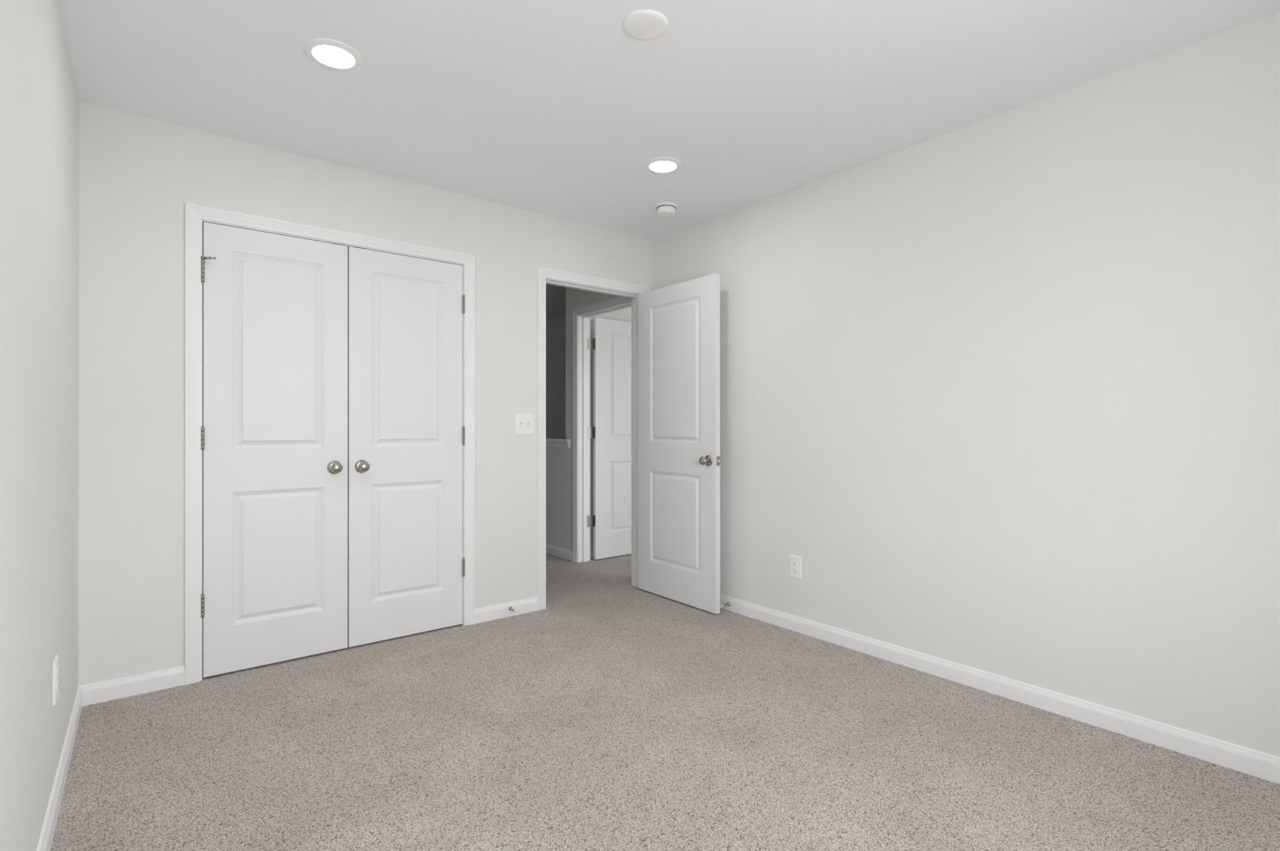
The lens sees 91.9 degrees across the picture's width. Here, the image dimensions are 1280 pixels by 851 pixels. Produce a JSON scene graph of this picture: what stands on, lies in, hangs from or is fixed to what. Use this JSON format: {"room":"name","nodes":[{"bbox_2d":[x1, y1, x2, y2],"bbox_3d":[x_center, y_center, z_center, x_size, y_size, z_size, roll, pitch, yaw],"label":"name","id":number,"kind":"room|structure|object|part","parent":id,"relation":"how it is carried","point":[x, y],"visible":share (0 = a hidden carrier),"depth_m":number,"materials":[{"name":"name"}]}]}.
{"room":"empty bedroom","nodes":[
{"label":"empty bedroom","id":0,"kind":"room"},
{"bbox_2d":[0,0,79,850],"bbox_3d":[-1.362,-0.090,1.280,0.112,2.440,4.470,0,0,-39],"label":"wall","id":1,"kind":"structure","parent":0,"point":[39,102],"depth_m":1.53,"materials":[{"name":"paint"}]},
{"bbox_2d":[53,654,58,706],"bbox_3d":[-1.731,0.754,1.838,0.009,0.125,0.080,0,0,-39],"label":"wall outlet","id":2,"kind":"object","parent":1,"relation":"attached to","point":[55,664],"visible":1,"depth_m":1.81,"materials":[{"name":"white plastic"}]},
{"bbox_2d":[36,686,82,850],"bbox_3d":[-1.088,1.089,1.036,0.013,0.081,3.750,0,0,-39],"label":"baseboard","id":3,"kind":"structure","parent":1,"relation":"attached to","point":[46,839],"depth_m":1.87,"materials":[{"name":"white paint"}]},
{"bbox_2d":[202,227,203,368],"bbox_3d":[-2.473,-0.087,3.317,3.070,2.440,0.100,0,0,-39],"label":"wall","id":4,"kind":"structure","parent":0,"point":[202,228],"depth_m":3.34,"materials":[{"name":"paint"}]},
{"bbox_2d":[78,102,653,686],"bbox_3d":[-1.122,-0.087,3.483,3.013,2.440,0.112,0,0,-39],"label":"wall","id":5,"kind":"structure","parent":0,"point":[137,174],"depth_m":2.69,"materials":[{"name":"paint"}]},
{"bbox_2d":[80,666,184,706],"bbox_3d":[-2.125,1.091,2.600,0.344,0.081,0.013,0,0,-39],"label":"baseboard","id":6,"kind":"structure","parent":5,"relation":"attached to","point":[135,685],"depth_m":2.59,"materials":[{"name":"white paint"}]},
{"bbox_2d":[200,222,347,677],"bbox_3d":[-1.705,0.107,2.928,0.608,2.029,0.100,0,0,-39],"label":"door","id":7,"kind":"structure","parent":5,"relation":"in","point":[274,428],"depth_m":2.92,"materials":[{"name":"white paint"}]},
{"bbox_3d":[-1.502,0.209,3.064,0.053,0.053,0.058,0,0,-39],"label":"knob","id":8,"kind":"part","parent":7,"relation":"part of","materials":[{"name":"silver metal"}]},
{"bbox_2d":[184,202,475,685],"bbox_3d":[-1.502,0.079,3.168,1.336,2.106,0.129,0,0,-39],"label":"door frame","id":9,"kind":"structure","parent":5,"relation":"attached to","point":[195,215],"depth_m":2.75,"materials":[{"name":"white paint"}]},
{"bbox_2d":[347,246,465,647],"bbox_3d":[-1.224,0.108,3.312,0.610,2.029,0.100,0,0,-39],"label":"door","id":10,"kind":"structure","parent":5,"relation":"in","point":[406,436],"depth_m":3.31,"materials":[{"name":"white paint"}]},
{"bbox_3d":[-1.402,0.209,3.143,0.053,0.053,0.058,0,0,-39],"label":"knob","id":11,"kind":"part","parent":10,"relation":"part of","materials":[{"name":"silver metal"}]},
{"bbox_2d":[475,597,537,623],"bbox_3d":[-0.787,1.092,3.668,0.408,0.081,0.013,0,0,-39],"label":"baseboard","id":12,"kind":"structure","parent":5,"relation":"attached to","point":[530,605],"depth_m":3.66,"materials":[{"name":"white paint"}]},
{"bbox_2d":[508,606,517,613],"bbox_3d":[-0.746,1.087,3.646,0.025,0.025,0.074,0,0,-39],"label":"door stop","id":13,"kind":"object","parent":5,"relation":"attached to","point":[510,608],"visible":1,"depth_m":3.66,"materials":[{"name":"silver metal"}]},
{"bbox_2d":[515,413,533,435],"bbox_3d":[-0.694,-0.006,3.742,0.125,0.126,0.016,0,0,-39],"label":"light switch","id":14,"kind":"object","parent":5,"relation":"attached to","point":[524,423],"visible":1,"depth_m":3.74,"materials":[{"name":"white plastic"}]},
{"bbox_2d":[537,266,649,610],"bbox_3d":[-0.535,0.081,4.527,1.057,2.106,1.045,0,0,-39],"label":"door frame","id":15,"kind":"structure","parent":5,"relation":"attached to","point":[545,276],"depth_m":4.36,"materials":[{"name":"white paint"}]},
{"bbox_3d":[-0.178,0.081,4.912,0.017,2.106,0.889,0,0,-39],"label":"casing","id":16,"kind":"part","parent":15,"relation":"part of","materials":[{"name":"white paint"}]},
{"bbox_3d":[-0.362,0.080,4.172,0.884,2.106,0.017,0,0,-39],"label":"casing","id":17,"kind":"part","parent":15,"relation":"part of","materials":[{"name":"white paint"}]},
{"bbox_2d":[638,273,719,613],"bbox_3d":[0.226,0.108,3.986,0.146,2.029,0.777,0,0,-38],"label":"door","id":18,"kind":"structure","parent":5,"relation":"in","point":[679,324],"depth_m":3.95,"materials":[{"name":"white paint"}]},
{"bbox_3d":[0.386,0.211,3.711,0.058,0.053,0.053,0,0,-38],"label":"knob","id":19,"kind":"part","parent":18,"relation":"part of","materials":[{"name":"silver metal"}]},
{"bbox_3d":[0.466,0.211,3.696,0.025,0.057,0.002,0,0,-38],"label":"latch plate","id":20,"kind":"part","parent":18,"relation":"part of","materials":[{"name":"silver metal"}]},
{"bbox_2d":[546,315,565,438],"bbox_3d":[-1.281,1.318,7.864,0.110,5.240,4.840,0,0,-39],"label":"wall","id":21,"kind":"structure","parent":0,"point":[555,326],"depth_m":7.43,"materials":[{"name":"paint"}]},
{"bbox_2d":[590,307,631,548],"bbox_3d":[0.732,1.316,6.311,3.185,5.240,0.100,0,0,-39],"label":"wall","id":22,"kind":"structure","parent":0,"point":[624,315],"depth_m":5.34,"materials":[{"name":"paint"}]},
{"bbox_2d":[590,547,593,558],"bbox_3d":[0.728,1.095,6.236,3.085,0.081,0.013,0,0,-39],"label":"baseboard","id":23,"kind":"structure","parent":22,"relation":"attached to","point":[592,548],"depth_m":5.32,"materials":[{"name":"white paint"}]},
{"bbox_2d":[586,317,631,559],"bbox_3d":[-0.098,0.110,5.402,0.824,2.029,0.100,0,0,-38],"label":"door","id":24,"kind":"structure","parent":22,"relation":"in","point":[611,344],"depth_m":5.30,"materials":[{"name":"white paint"}]},
{"bbox_2d":[50,553,1279,850],"bbox_3d":[-1.002,1.134,4.945,7.400,0.003,9.750,0,0,-39],"label":"floor","id":25,"kind":"structure","parent":0,"point":[613,715],"depth_m":2.11,"materials":[{"name":"carpet"}]},
{"bbox_2d":[58,0,1279,319],"bbox_3d":[-0.999,-1.356,4.943,7.600,0.100,9.962,0,0,-39],"label":"ceiling","id":26,"kind":"structure","parent":0,"point":[550,108],"depth_m":2.35,"materials":[{"name":"paint"}]},
{"bbox_2d":[303,37,363,71],"bbox_3d":[-1.080,-1.304,2.185,0.189,0.010,0.189,0,0,-39],"label":"recessed light","id":27,"kind":"object","parent":26,"relation":"in","point":[331,54],"visible":1,"depth_m":2.17,"materials":[{"name":"white plastic"}]},
{"bbox_2d":[622,9,668,40],"bbox_3d":[0.019,-1.304,2.024,0.148,0.012,0.148,0,0,-39],"label":"cover plate","id":28,"kind":"object","parent":26,"relation":"attached to","point":[642,24],"visible":1,"depth_m":2.01,"materials":[{"name":"white plastic"}]},
{"bbox_2d":[644,156,681,173],"bbox_3d":[0.115,-1.303,3.110,0.189,0.010,0.189,0,0,-39],"label":"recessed light","id":29,"kind":"object","parent":26,"relation":"in","point":[661,165],"visible":1,"depth_m":3.09,"materials":[{"name":"white"}]},
{"bbox_2d":[654,202,678,217],"bbox_3d":[0.157,-1.281,3.694,0.138,0.053,0.138,0,0,-39],"label":"smoke detector","id":30,"kind":"object","parent":26,"relation":"attached to","point":[664,209],"visible":1,"depth_m":3.65,"materials":[{"name":"white plastic"}]},
{"bbox_2d":[656,204,676,209],"bbox_3d":[0.157,-1.295,3.694,0.120,0.001,0.120,0,0,-39],"label":"vent","id":31,"kind":"object","parent":30,"relation":"attached to","point":[658,206],"depth_m":3.65,"materials":[{"name":"grey plastic"}]},
{"bbox_2d":[546,11,1279,757],"bbox_3d":[-0.532,1.315,5.249,0.115,5.240,9.862,0,0,-39],"label":"wall","id":32,"kind":"structure","parent":0,"point":[1004,388],"depth_m":2.49,"materials":[{"name":"paint"}]},
{"bbox_2d":[546,438,569,448],"bbox_3d":[-2.077,0.157,7.184,0.179,0.075,4.912,0,0,-39],"label":"wall cap","id":33,"kind":"object","parent":32,"relation":"on","point":[550,442],"visible":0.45,"depth_m":5.36,"materials":[{"name":"white paint"}]},
{"bbox_2d":[546,543,572,560],"bbox_3d":[-2.108,1.097,7.119,0.013,0.081,4.972,0,0,-39],"label":"baseboard","id":34,"kind":"structure","parent":32,"relation":"attached to","point":[556,551],"depth_m":5.34,"materials":[{"name":"white paint"}]},
{"bbox_2d":[789,554,801,579],"bbox_3d":[0.854,0.780,3.415,0.009,0.125,0.080,0,0,-39],"label":"wall outlet","id":35,"kind":"object","parent":32,"relation":"attached to","point":[795,562],"visible":1,"depth_m":3.41,"materials":[{"name":"white plastic"}]},
{"bbox_2d":[791,568,797,573],"bbox_3d":[0.852,0.799,3.413,0.002,0.028,0.034,0,0,-39],"label":"receptacle","id":36,"kind":"object","parent":35,"relation":"attached to","point":[794,571],"depth_m":3.41,"materials":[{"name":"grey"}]},
{"bbox_2d":[791,560,797,566],"bbox_3d":[0.852,0.760,3.413,0.002,0.028,0.034,0,0,-39],"label":"receptacle","id":37,"kind":"object","parent":35,"relation":"attached to","point":[794,563],"depth_m":3.41,"materials":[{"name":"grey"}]},
{"bbox_2d":[720,594,1279,784],"bbox_3d":[1.261,1.091,2.902,0.013,0.081,3.733,0,0,-39],"label":"baseboard","id":38,"kind":"structure","parent":32,"relation":"attached to","point":[1260,765],"depth_m":2.46,"materials":[{"name":"white paint"}]},
{"bbox_2d":[720,602,730,607],"bbox_3d":[0.515,1.093,3.766,0.074,0.025,0.025,0,0,-39],"label":"door stop","id":39,"kind":"object","parent":38,"relation":"attached to","point":[728,604],"visible":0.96,"depth_m":3.77,"materials":[{"name":"silver metal"}]}
]}

